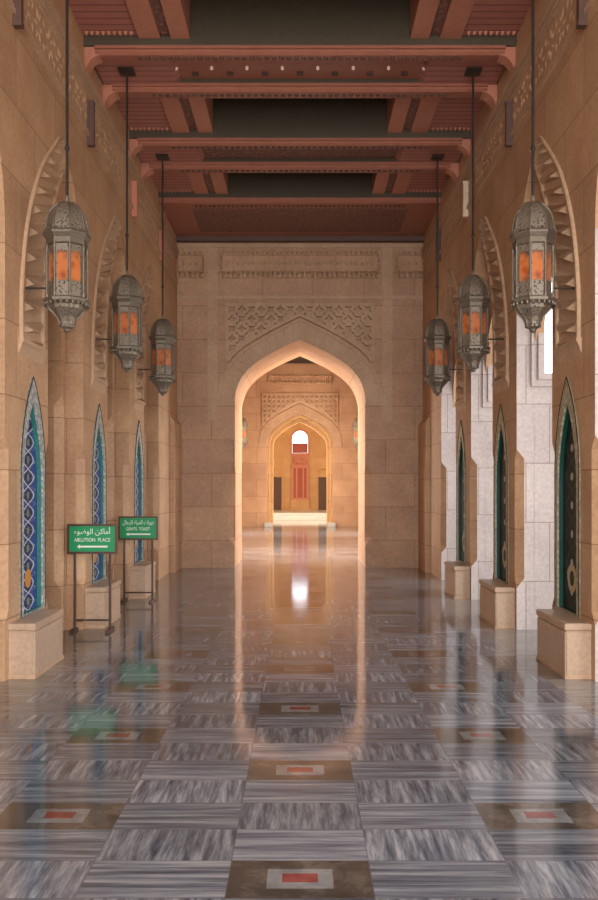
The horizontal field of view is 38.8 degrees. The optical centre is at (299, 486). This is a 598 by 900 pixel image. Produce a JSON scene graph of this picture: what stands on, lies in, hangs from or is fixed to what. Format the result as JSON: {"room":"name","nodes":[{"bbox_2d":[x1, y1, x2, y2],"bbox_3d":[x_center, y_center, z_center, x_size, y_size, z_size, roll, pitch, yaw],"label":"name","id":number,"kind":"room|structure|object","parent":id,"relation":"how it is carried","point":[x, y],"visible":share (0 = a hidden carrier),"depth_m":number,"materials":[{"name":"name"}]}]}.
{"room":"mosque","nodes":[
{"label":"mosque","id":0,"kind":"room"},
{"bbox_2d":[0,0,176,681],"bbox_3d":[-2.520,-2.100,6.685,0.200,7.400,20.170,0,0,0],"label":"wall","id":1,"kind":"structure","parent":0,"point":[32,106],"depth_m":9.49,"materials":[{"name":"stone"}]},
{"bbox_2d":[20,376,45,617],"bbox_3d":[-2.438,0.070,7.685,0.073,2.131,0.700,0,0,0],"label":"tiled niche","id":2,"kind":"object","parent":1,"relation":"attached to","point":[32,471],"visible":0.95,"depth_m":7.77,"materials":[{"name":"teal tile"}]},
{"bbox_2d":[18,136,69,364],"bbox_3d":[-2.387,-2.329,8.063,0.072,2.378,1.515,0,0,0],"label":"arch","id":3,"kind":"object","parent":1,"relation":"attached to","point":[45,190],"visible":0.81,"depth_m":7.79,"materials":[{"name":"stone"}]},
{"bbox_2d":[4,0,178,282],"bbox_3d":[-2.397,-4.310,9.828,0.052,0.660,13.745,0,0,0],"label":"carved frieze","id":4,"kind":"object","parent":1,"relation":"attached to","point":[47,7],"visible":0.84,"depth_m":9.87,"materials":[{"name":"stone"}]},
{"bbox_2d":[12,0,23,28],"bbox_3d":[-2.380,-4.135,7.180,0.079,0.510,0.070,0,0,0],"label":"wall bar","id":5,"kind":"object","parent":4,"relation":"attached to","point":[18,17],"visible":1,"depth_m":7.15,"materials":[{"name":"brown wood"}]},
{"bbox_2d":[87,100,94,146],"bbox_3d":[-2.380,-4.135,9.690,0.079,0.510,0.070,0,0,0],"label":"wall bar","id":6,"kind":"object","parent":4,"relation":"attached to","point":[90,103],"visible":1,"depth_m":9.66,"materials":[{"name":"brown wood"}]},
{"bbox_2d":[132,181,137,217],"bbox_3d":[-2.380,-4.135,12.240,0.079,0.510,0.070,0,0,0],"label":"wall bar","id":7,"kind":"object","parent":4,"relation":"attached to","point":[134,183],"visible":1,"depth_m":12.21,"materials":[{"name":"red wood"}]},
{"bbox_2d":[159,231,163,260],"bbox_3d":[-2.380,-4.135,14.620,0.079,0.510,0.070,0,0,0],"label":"wall bar","id":8,"kind":"object","parent":4,"relation":"attached to","point":[160,232],"visible":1,"depth_m":14.59,"materials":[{"name":"red wood"}]},
{"bbox_2d":[91,404,106,583],"bbox_3d":[-2.438,0.070,10.210,0.073,2.131,0.700,0,0,0],"label":"tiled niche","id":9,"kind":"object","parent":1,"relation":"attached to","point":[98,463],"visible":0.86,"depth_m":10.32,"materials":[{"name":"blue tile"}]},
{"bbox_2d":[91,216,121,393],"bbox_3d":[-2.387,-2.329,10.587,0.072,2.378,1.515,0,0,0],"label":"band","id":10,"kind":"object","parent":1,"relation":"attached to","point":[99,382],"visible":1,"depth_m":10.35,"materials":[{"name":"stone"}]},
{"bbox_2d":[134,420,143,563],"bbox_3d":[-2.438,0.070,12.734,0.073,2.131,0.700,0,0,0],"label":"tiled niche","id":11,"kind":"object","parent":1,"relation":"attached to","point":[138,459],"visible":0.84,"depth_m":12.90,"materials":[{"name":"blue tile"}]},
{"bbox_2d":[133,266,153,411],"bbox_3d":[-2.387,-2.329,13.112,0.072,2.378,1.515,0,0,0],"label":"band","id":12,"kind":"object","parent":1,"relation":"attached to","point":[138,400],"visible":0.8,"depth_m":12.98,"materials":[{"name":"stone"}]},
{"bbox_2d":[170,416,181,572],"bbox_3d":[-2.376,0.140,16.265,0.090,2.920,0.970,0,0,0],"label":"trim","id":13,"kind":"structure","parent":1,"relation":"attached to","point":[175,426],"depth_m":15.92,"materials":[{"name":"stone"}]},
{"bbox_2d":[0,520,597,899],"bbox_3d":[0.000,1.600,20.983,8.400,0.001,52.634,0,0,0],"label":"floor","id":14,"kind":"structure","parent":0,"point":[299,719],"depth_m":5.13,"materials":[{"name":"stone"}]},
{"bbox_2d":[9,609,63,678],"bbox_3d":[-2.325,1.370,7.487,0.254,0.460,0.859,0,0,0],"label":"stone plinth","id":15,"kind":"object","parent":14,"relation":"on","point":[36,638],"visible":0.87,"depth_m":7.14,"materials":[{"name":"stone"}]},
{"bbox_2d":[67,524,117,632],"bbox_3d":[-2.300,1.008,9.420,0.550,1.185,0.320,0,0,0],"label":"sign","id":16,"kind":"object","parent":14,"relation":"on","point":[81,538],"visible":1,"depth_m":9.41,"materials":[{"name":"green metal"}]},
{"bbox_2d":[85,579,120,627],"bbox_3d":[-2.325,1.370,10.012,0.254,0.460,0.859,0,0,0],"label":"stone plinth","id":17,"kind":"object","parent":14,"relation":"on","point":[97,594],"visible":0.81,"depth_m":9.60,"materials":[{"name":"stone"}]},
{"bbox_2d":[118,516,157,602],"bbox_3d":[-2.255,1.008,11.860,0.550,1.185,0.320,0,0,0],"label":"sign","id":18,"kind":"object","parent":14,"relation":"on","point":[129,527],"visible":1,"depth_m":11.85,"materials":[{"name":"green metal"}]},
{"bbox_2d":[130,561,155,598],"bbox_3d":[-2.325,1.370,12.537,0.254,0.460,0.859,0,0,0],"label":"stone plinth","id":19,"kind":"object","parent":14,"relation":"on","point":[140,573],"visible":0.95,"depth_m":12.11,"materials":[{"name":"stone"}]},
{"bbox_2d":[264,523,271,526],"bbox_3d":[-1.260,1.520,33.879,0.320,0.160,0.238,0,0,0],"label":"plinth","id":20,"kind":"object","parent":14,"relation":"on","point":[265,524],"visible":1,"depth_m":33.76,"materials":[{"name":"white stone"}]},
{"bbox_2d":[328,523,335,526],"bbox_3d":[1.260,1.520,33.879,0.320,0.160,0.238,0,0,0],"label":"plinth","id":21,"kind":"object","parent":14,"relation":"on","point":[329,524],"visible":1,"depth_m":33.76,"materials":[{"name":"white stone"}]},
{"bbox_2d":[444,561,469,598],"bbox_3d":[2.325,1.370,12.537,0.254,0.460,0.859,0,0,0],"label":"stone plinth","id":22,"kind":"object","parent":14,"relation":"on","point":[457,574],"visible":0.95,"depth_m":12.11,"materials":[{"name":"stone"}]},
{"bbox_2d":[479,579,514,627],"bbox_3d":[2.325,1.370,10.012,0.254,0.460,0.859,0,0,0],"label":"stone plinth","id":23,"kind":"object","parent":14,"relation":"on","point":[497,598],"visible":0.9,"depth_m":9.60,"materials":[{"name":"stone"}]},
{"bbox_2d":[492,386,554,608],"bbox_3d":[3.283,-1.100,8.075,1.334,5.400,17.350,0,0,0],"label":"piers","id":24,"kind":"object","parent":14,"relation":"on","point":[548,451],"visible":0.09,"depth_m":9.50,"materials":[{"name":"stone"}]},
{"bbox_2d":[482,356,492,406],"bbox_3d":[3.195,-2.205,11.995,1.230,2.170,0.053,0,0,0],"label":"window","id":25,"kind":"structure","parent":24,"relation":"attached to","point":[487,377],"depth_m":11.99,"materials":[{"name":"stone"}]},
{"bbox_2d":[531,326,551,385],"bbox_3d":[3.195,-2.205,9.471,1.230,2.170,0.053,0,0,0],"label":"window","id":26,"kind":"structure","parent":24,"relation":"attached to","point":[539,377],"depth_m":9.47,"materials":[{"name":"stone"}]},
{"bbox_2d":[536,609,590,678],"bbox_3d":[2.325,1.370,7.487,0.254,0.460,0.859,0,0,0],"label":"stone plinth","id":27,"kind":"object","parent":14,"relation":"on","point":[563,638],"visible":0.86,"depth_m":7.14,"materials":[{"name":"stone"}]},
{"bbox_2d":[177,243,422,567],"bbox_3d":[0.000,-2.100,17.785,8.400,7.400,2.130,0,0,0],"label":"wall","id":28,"kind":"structure","parent":0,"point":[211,450],"depth_m":16.75,"materials":[{"name":"stone"}]},
{"bbox_2d":[177,251,204,277],"bbox_3d":[-2.160,-4.360,16.701,0.560,0.520,0.102,0,0,0],"label":"carved frieze","id":29,"kind":"object","parent":28,"relation":"attached to","point":[201,274],"visible":0.98,"depth_m":16.70,"materials":[{"name":"stone"}]},
{"bbox_2d":[226,303,373,361],"bbox_3d":[0.000,-3.025,16.711,2.920,1.150,0.082,0,0,0],"label":"lattice","id":30,"kind":"object","parent":28,"relation":"attached to","point":[251,336],"visible":1,"depth_m":16.67,"materials":[{"name":"stone"}]},
{"bbox_2d":[217,318,382,404],"bbox_3d":[0.000,-2.453,16.729,3.245,1.707,0.048,0,0,0],"label":"trim","id":31,"kind":"structure","parent":28,"relation":"attached to","point":[299,325],"depth_m":16.73,"materials":[{"name":"stone"}]},
{"bbox_2d":[220,251,379,277],"bbox_3d":[0.000,-4.360,16.701,3.140,0.520,0.102,0,0,0],"label":"carved frieze","id":32,"kind":"object","parent":28,"relation":"attached to","point":[223,274],"visible":1,"depth_m":16.70,"materials":[{"name":"stone"}]},
{"bbox_2d":[395,251,422,277],"bbox_3d":[2.160,-4.360,16.701,0.560,0.520,0.102,0,0,0],"label":"carved frieze","id":33,"kind":"object","parent":28,"relation":"attached to","point":[398,274],"visible":0.98,"depth_m":16.70,"materials":[{"name":"stone"}]},
{"bbox_2d":[242,364,357,526],"bbox_3d":[0.000,-2.500,34.225,8.800,8.200,0.450,0,0,0],"label":"wall","id":34,"kind":"structure","parent":0,"point":[254,458],"depth_m":34.00,"materials":[{"name":"stone"}]},
{"bbox_2d":[262,393,337,424],"bbox_3d":[0.000,-3.085,33.961,3.040,1.270,0.082,0,0,0],"label":"lattice","id":35,"kind":"object","parent":34,"relation":"attached to","point":[298,400],"visible":1,"depth_m":33.92,"materials":[{"name":"stone"}]},
{"bbox_2d":[258,404,341,446],"bbox_3d":[0.000,-2.453,33.979,3.342,1.707,0.048,0,0,0],"label":"trim","id":36,"kind":"structure","parent":34,"relation":"attached to","point":[277,420],"depth_m":33.98,"materials":[{"name":"stone"}]},
{"bbox_2d":[267,375,332,383],"bbox_3d":[0.000,-4.285,33.951,2.600,0.330,0.102,0,0,0],"label":"carved frieze","id":37,"kind":"object","parent":34,"relation":"attached to","point":[268,376],"visible":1,"depth_m":33.95,"materials":[{"name":"stone"}]},
{"bbox_2d":[273,423,326,509],"bbox_3d":[0.000,-2.500,47.175,8.600,8.200,0.350,0,0,0],"label":"wall","id":38,"kind":"structure","parent":0,"point":[282,458],"depth_m":47.00,"materials":[{"name":"stone"}]},
{"bbox_2d":[273,466,282,509],"bbox_3d":[-1.280,0.090,46.950,0.680,2.420,0.100,0,0,0],"label":"door","id":39,"kind":"structure","parent":38,"relation":"in","point":[277,481],"depth_m":46.94,"materials":[{"name":"brown wood"}]},
{"bbox_2d":[291,428,308,509],"bbox_3d":[0.000,-0.955,46.920,1.040,4.510,0.360,0,0,0],"label":"lattice window","id":40,"kind":"structure","parent":38,"relation":"in","point":[299,451],"depth_m":46.84,"materials":[{"name":"red wood"}]},
{"bbox_2d":[292,443,307,452],"bbox_3d":[0.000,-2.130,47.060,0.840,0.540,0.080,0,0,0],"label":"shutter","id":41,"kind":"object","parent":40,"relation":"attached to","point":[296,447],"depth_m":47.04,"materials":[{"name":"red wood"}]},
{"bbox_2d":[317,466,326,509],"bbox_3d":[1.280,0.090,46.950,0.680,2.420,0.100,0,0,0],"label":"door","id":42,"kind":"structure","parent":38,"relation":"in","point":[321,481],"depth_m":46.94,"materials":[{"name":"brown wood"}]},
{"bbox_2d":[267,415,332,522],"bbox_3d":[0.000,-2.500,34.725,8.800,8.200,0.550,0,0,0],"label":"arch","id":43,"kind":"structure","parent":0,"point":[287,422],"depth_m":34.45,"materials":[{"name":"stone"}]},
{"bbox_2d":[270,419,329,524],"bbox_3d":[0.000,-2.500,35.300,8.800,8.200,0.600,0,0,0],"label":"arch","id":44,"kind":"structure","parent":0,"point":[293,423],"depth_m":35.00,"materials":[{"name":"stone"}]},
{"bbox_2d":[273,510,326,519],"bbox_3d":[0.000,1.450,43.750,8.000,0.300,6.500,0,0,0],"label":"steps","id":45,"kind":"structure","parent":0,"point":[277,514],"depth_m":41.22,"materials":[{"name":"white stone"}]},
{"bbox_2d":[283,356,316,363],"bbox_3d":[0.000,-5.010,26.425,8.800,0.180,15.150,0,0,0],"label":"ceiling","id":46,"kind":"structure","parent":0,"point":[299,360],"depth_m":33.45,"materials":[{"name":"beige stone"}]},
{"bbox_2d":[242,405,247,448],"bbox_3d":[-2.100,-3.143,31.000,0.415,3.575,0.412,0,0,0],"label":"lantern","id":47,"kind":"object","parent":46,"relation":"hanging from","point":[244,422],"visible":0.52,"depth_m":30.88,"materials":[{"name":"brown metal"}]},
{"bbox_2d":[352,405,357,448],"bbox_3d":[2.100,-3.143,31.000,0.415,3.575,0.412,0,0,0],"label":"lantern","id":48,"kind":"object","parent":46,"relation":"hanging from","point":[355,422],"visible":0.44,"depth_m":30.88,"materials":[{"name":"brown metal"}]},
{"bbox_2d":[423,0,597,681],"bbox_3d":[2.520,-2.100,6.685,0.200,7.400,20.170,0,0,0],"label":"wall","id":49,"kind":"structure","parent":0,"point":[566,106],"depth_m":9.49,"materials":[{"name":"stone"}]},
{"bbox_2d":[418,416,429,572],"bbox_3d":[2.376,0.140,16.265,0.090,2.920,0.970,0,0,0],"label":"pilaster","id":50,"kind":"structure","parent":49,"relation":"attached to","point":[424,426],"depth_m":15.92,"materials":[{"name":"stone"}]},
{"bbox_2d":[446,266,466,411],"bbox_3d":[2.387,-2.329,13.112,0.072,2.378,1.515,0,0,0],"label":"band","id":51,"kind":"object","parent":49,"relation":"attached to","point":[461,400],"visible":0.79,"depth_m":12.98,"materials":[{"name":"stone"}]},
{"bbox_2d":[456,420,465,563],"bbox_3d":[2.438,0.070,12.734,0.073,2.131,0.700,0,0,0],"label":"tiled niche","id":52,"kind":"object","parent":49,"relation":"attached to","point":[461,459],"visible":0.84,"depth_m":12.91,"materials":[{"name":"green tile"}]},
{"bbox_2d":[478,216,508,393],"bbox_3d":[2.387,-2.329,10.587,0.072,2.378,1.515,0,0,0],"label":"band","id":53,"kind":"object","parent":49,"relation":"attached to","point":[500,382],"visible":0.99,"depth_m":10.35,"materials":[{"name":"stone"}]},
{"bbox_2d":[493,404,508,583],"bbox_3d":[2.438,0.070,10.210,0.073,2.131,0.700,0,0,0],"label":"tiled niche","id":54,"kind":"object","parent":49,"relation":"attached to","point":[500,472],"visible":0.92,"depth_m":10.32,"materials":[{"name":"green tile"}]},
{"bbox_2d":[421,0,595,282],"bbox_3d":[2.397,-4.310,9.828,0.052,0.660,13.745,0,0,0],"label":"carved frieze","id":55,"kind":"object","parent":49,"relation":"attached to","point":[552,7],"visible":0.83,"depth_m":9.87,"materials":[{"name":"stone"}]},
{"bbox_2d":[436,231,440,260],"bbox_3d":[2.380,-4.135,14.620,0.079,0.510,0.070,0,0,0],"label":"wall bar","id":56,"kind":"object","parent":55,"relation":"attached to","point":[439,232],"visible":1,"depth_m":14.59,"materials":[{"name":"brown wood"}]},
{"bbox_2d":[462,181,467,217],"bbox_3d":[2.380,-4.135,12.240,0.079,0.510,0.070,0,0,0],"label":"wall bar","id":57,"kind":"object","parent":55,"relation":"attached to","point":[464,183],"visible":1,"depth_m":12.21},
{"bbox_2d":[505,100,512,146],"bbox_3d":[2.380,-4.135,9.690,0.079,0.510,0.070,0,0,0],"label":"wall bar","id":58,"kind":"object","parent":55,"relation":"attached to","point":[508,103],"visible":1,"depth_m":9.66,"materials":[{"name":"brown wood"}]},
{"bbox_2d":[576,0,587,28],"bbox_3d":[2.380,-4.135,7.180,0.079,0.510,0.070,0,0,0],"label":"wall bar","id":59,"kind":"object","parent":55,"relation":"attached to","point":[581,17],"visible":1,"depth_m":7.15,"materials":[{"name":"brown wood"}]},
{"bbox_2d":[530,136,581,364],"bbox_3d":[2.387,-2.329,8.063,0.072,2.378,1.515,0,0,0],"label":"arch","id":60,"kind":"object","parent":49,"relation":"attached to","point":[554,190],"visible":0.91,"depth_m":7.78,"materials":[{"name":"stone"}]},
{"bbox_2d":[554,376,579,617],"bbox_3d":[2.438,0.070,7.685,0.073,2.131,0.700,0,0,0],"label":"tiled niche","id":61,"kind":"object","parent":49,"relation":"attached to","point":[566,467],"visible":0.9,"depth_m":7.78,"materials":[{"name":"green tile"}]},
{"bbox_3d":[0.000,-5.850,6.675,5.400,0.200,20.150,0,0,0],"label":"ceiling","id":62,"kind":"structure","parent":0,"visible":0},
{"bbox_2d":[83,0,516,111],"bbox_3d":[0.000,-5.195,10.089,4.896,1.110,1.180,0,0,0],"label":"ceiling beam","id":63,"kind":"structure","parent":62,"relation":"attached to","point":[234,48],"depth_m":9.55,"materials":[{"name":"pink paint"}]},
{"bbox_2d":[96,67,144,371],"bbox_3d":[-2.100,-3.143,10.100,0.529,3.575,0.415,0,0,31],"label":"lantern","id":64,"kind":"object","parent":63,"relation":"hanging from","point":[127,299],"visible":1,"depth_m":9.97,"materials":[{"name":"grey metal"}]},
{"bbox_2d":[113,307,119,345],"bbox_3d":[-2.152,-1.880,9.968,0.088,0.470,0.088,0,0,0],"label":"grille","id":65,"kind":"object","parent":64,"relation":"attached to","point":[116,310],"depth_m":9.97,"materials":[{"name":"brown metal"}]},
{"bbox_2d":[120,307,128,344],"bbox_3d":[-2.050,-1.880,9.926,0.113,0.470,0.012,0,0,0],"label":"grille","id":66,"kind":"object","parent":64,"relation":"attached to","point":[124,311],"depth_m":9.92,"materials":[{"name":"orange glass"}]},
{"bbox_2d":[131,307,137,345],"bbox_3d":[-1.948,-1.880,9.968,0.012,0.470,0.113,0,0,45],"label":"grille","id":67,"kind":"object","parent":64,"relation":"attached to","point":[134,310],"depth_m":9.97,"materials":[{"name":"brown metal"}]},
{"bbox_2d":[138,312,140,341],"bbox_3d":[-1.906,-1.880,10.070,0.012,0.470,0.113,0,0,0],"label":"grille","id":68,"kind":"object","parent":64,"relation":"attached to","point":[139,316],"depth_m":10.01,"materials":[{"name":"grey metal"}]},
{"bbox_2d":[455,67,503,371],"bbox_3d":[2.102,-3.143,10.040,0.532,3.575,0.415,0,0,30],"label":"lantern","id":69,"kind":"object","parent":63,"relation":"hanging from","point":[472,299],"visible":1,"depth_m":9.97,"materials":[{"name":"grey metal"}]},
{"bbox_2d":[459,312,461,341],"bbox_3d":[1.906,-1.880,10.070,0.012,0.470,0.113,0,0,0],"label":"grille","id":70,"kind":"object","parent":69,"relation":"attached to","point":[460,316],"depth_m":10.01,"materials":[{"name":"grey metal"}]},
{"bbox_2d":[462,307,468,345],"bbox_3d":[1.948,-1.880,9.968,0.113,0.470,0.012,0,0,45],"label":"grille","id":71,"kind":"object","parent":69,"relation":"attached to","point":[465,310],"depth_m":9.97,"materials":[{"name":"brown metal"}]},
{"bbox_2d":[471,307,479,344],"bbox_3d":[2.050,-1.880,9.926,0.113,0.470,0.012,0,0,0],"label":"grille","id":72,"kind":"object","parent":69,"relation":"attached to","point":[475,311],"depth_m":9.92,"materials":[{"name":"orange glass"}]},
{"bbox_2d":[480,307,486,345],"bbox_3d":[2.152,-1.880,9.968,0.088,0.470,0.088,0,0,0],"label":"grille","id":73,"kind":"object","parent":69,"relation":"attached to","point":[483,310],"depth_m":9.97,"materials":[{"name":"brown metal"}]},
{"bbox_2d":[129,98,470,182],"bbox_3d":[0.000,-5.195,12.614,4.896,1.110,1.180,0,0,0],"label":"ceiling beam","id":74,"kind":"structure","parent":62,"relation":"attached to","point":[249,135],"depth_m":12.06,"materials":[{"name":"pink paint"}]},
{"bbox_2d":[138,154,176,395],"bbox_3d":[-2.100,-3.143,12.710,0.529,3.575,0.415,0,0,31],"label":"lantern","id":75,"kind":"object","parent":74,"relation":"hanging from","point":[162,337],"visible":1,"depth_m":12.58,"materials":[{"name":"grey metal"}]},
{"bbox_2d":[152,344,155,374],"bbox_3d":[-2.152,-1.880,12.578,0.113,0.470,0.012,0,0,45],"label":"grille","id":76,"kind":"object","parent":75,"relation":"attached to","point":[153,345],"depth_m":12.58,"materials":[{"name":"brown metal"}]},
{"bbox_2d":[157,344,164,373],"bbox_3d":[-2.050,-1.880,12.536,0.113,0.470,0.012,0,0,0],"label":"grille","id":77,"kind":"object","parent":75,"relation":"attached to","point":[160,347],"depth_m":12.53,"materials":[{"name":"brown metal"}]},
{"bbox_2d":[166,344,171,374],"bbox_3d":[-1.948,-1.880,12.578,0.012,0.470,0.113,0,0,45],"label":"grille","id":78,"kind":"object","parent":75,"relation":"attached to","point":[168,346],"depth_m":12.58,"materials":[{"name":"brown metal"}]},
{"bbox_2d":[423,154,461,395],"bbox_3d":[2.102,-3.143,12.650,0.532,3.575,0.415,0,0,30],"label":"lantern","id":79,"kind":"object","parent":74,"relation":"hanging from","point":[437,337],"visible":1,"depth_m":12.58,"materials":[{"name":"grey metal"}]},
{"bbox_2d":[428,344,433,374],"bbox_3d":[1.948,-1.880,12.578,0.113,0.470,0.012,0,0,45],"label":"grille","id":80,"kind":"object","parent":79,"relation":"attached to","point":[430,346],"depth_m":12.58,"materials":[{"name":"brown metal"}]},
{"bbox_2d":[435,344,442,373],"bbox_3d":[2.050,-1.880,12.536,0.113,0.470,0.012,0,0,0],"label":"grille","id":81,"kind":"object","parent":79,"relation":"attached to","point":[438,347],"depth_m":12.53,"materials":[{"name":"brown metal"}]},
{"bbox_2d":[444,344,447,374],"bbox_3d":[2.152,-1.880,12.578,0.012,0.470,0.113,0,0,45],"label":"grille","id":82,"kind":"object","parent":79,"relation":"attached to","point":[445,345],"depth_m":12.58,"materials":[{"name":"brown metal"}]},
{"bbox_2d":[158,173,441,242],"bbox_3d":[0.000,-5.275,15.635,4.880,0.950,2.210,0,0,0],"label":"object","id":83,"kind":"structure","parent":62,"relation":"attached to","point":[256,207],"depth_m":15.12,"materials":[{"name":"pink paint"}]},
{"bbox_2d":[69,0,530,38],"bbox_3d":[0.000,-5.375,8.827,4.890,0.750,1.330,0,0,0],"label":"coffer","id":84,"kind":"object","parent":62,"relation":"attached to","point":[146,19],"visible":1,"depth_m":9.12,"materials":[{"name":"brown wood"}]},
{"bbox_2d":[115,98,484,132],"bbox_3d":[0.000,-5.375,11.352,4.890,0.750,1.330,0,0,0],"label":"coffer","id":85,"kind":"object","parent":62,"relation":"attached to","point":[178,115],"visible":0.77,"depth_m":11.49,"materials":[{"name":"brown wood"}]},
{"bbox_2d":[151,173,448,193],"bbox_3d":[0.000,-5.375,13.870,4.890,0.750,1.317,0,0,0],"label":"coffer","id":86,"kind":"object","parent":62,"relation":"attached to","point":[198,183],"visible":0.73,"depth_m":14.07,"materials":[{"name":"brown wood"}]},
{"bbox_3d":[0.000,-5.195,7.565,4.896,1.110,1.180,0,0,0],"label":"ceiling beam","id":87,"kind":"structure","parent":62,"relation":"attached to","visible":0},
{"bbox_2d":[25,0,90,332],"bbox_3d":[-2.100,-3.143,7.510,0.529,3.575,0.415,0,0,31],"label":"lantern","id":88,"kind":"object","parent":87,"relation":"hanging from","point":[67,235],"visible":1,"depth_m":7.37,"materials":[{"name":"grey metal"}]},
{"bbox_2d":[48,244,55,296],"bbox_3d":[-2.152,-1.880,7.378,0.113,0.470,0.012,0,0,45],"label":"grille","id":89,"kind":"object","parent":88,"relation":"attached to","point":[51,247],"depth_m":7.37,"materials":[{"name":"brown metal"}]},
{"bbox_2d":[56,243,68,294],"bbox_3d":[-2.050,-1.880,7.336,0.113,0.470,0.012,0,0,0],"label":"grille","id":90,"kind":"object","parent":88,"relation":"attached to","point":[62,249],"depth_m":7.33,"materials":[{"name":"orange glass"}]},
{"bbox_2d":[71,243,81,296],"bbox_3d":[-1.948,-1.880,7.378,0.012,0.470,0.113,0,0,45],"label":"grille","id":91,"kind":"object","parent":88,"relation":"attached to","point":[76,248],"depth_m":7.38,"materials":[{"name":"orange glass"}]},
{"bbox_2d":[84,250,85,296],"bbox_3d":[-1.906,-1.880,7.480,0.012,0.470,0.113,0,0,0],"label":"grille","id":92,"kind":"object","parent":88,"relation":"attached to","point":[84,250],"depth_m":7.53,"materials":[{"name":"brown metal"}]},
{"bbox_2d":[509,0,574,332],"bbox_3d":[2.102,-3.143,7.450,0.532,3.575,0.415,0,0,30],"label":"lantern","id":93,"kind":"object","parent":87,"relation":"hanging from","point":[532,235],"visible":1,"depth_m":7.38,"materials":[{"name":"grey metal"}]},
{"bbox_2d":[514,250,515,296],"bbox_3d":[1.906,-1.880,7.480,0.012,0.470,0.113,0,0,0],"label":"grille","id":94,"kind":"object","parent":93,"relation":"attached to","point":[514,250],"depth_m":7.53,"materials":[{"name":"brown metal"}]},
{"bbox_2d":[518,243,528,296],"bbox_3d":[1.948,-1.880,7.378,0.113,0.470,0.012,0,0,45],"label":"grille","id":95,"kind":"object","parent":93,"relation":"attached to","point":[523,248],"depth_m":7.38,"materials":[{"name":"orange glass"}]},
{"bbox_2d":[531,243,543,294],"bbox_3d":[2.050,-1.880,7.336,0.113,0.470,0.012,0,0,0],"label":"grille","id":96,"kind":"object","parent":93,"relation":"attached to","point":[537,249],"depth_m":7.33,"materials":[{"name":"orange glass"}]},
{"bbox_2d":[544,244,551,296],"bbox_3d":[2.152,-1.880,7.378,0.012,0.470,0.113,0,0,45],"label":"grille","id":97,"kind":"object","parent":93,"relation":"attached to","point":[547,247],"depth_m":7.37,"materials":[{"name":"brown metal"}]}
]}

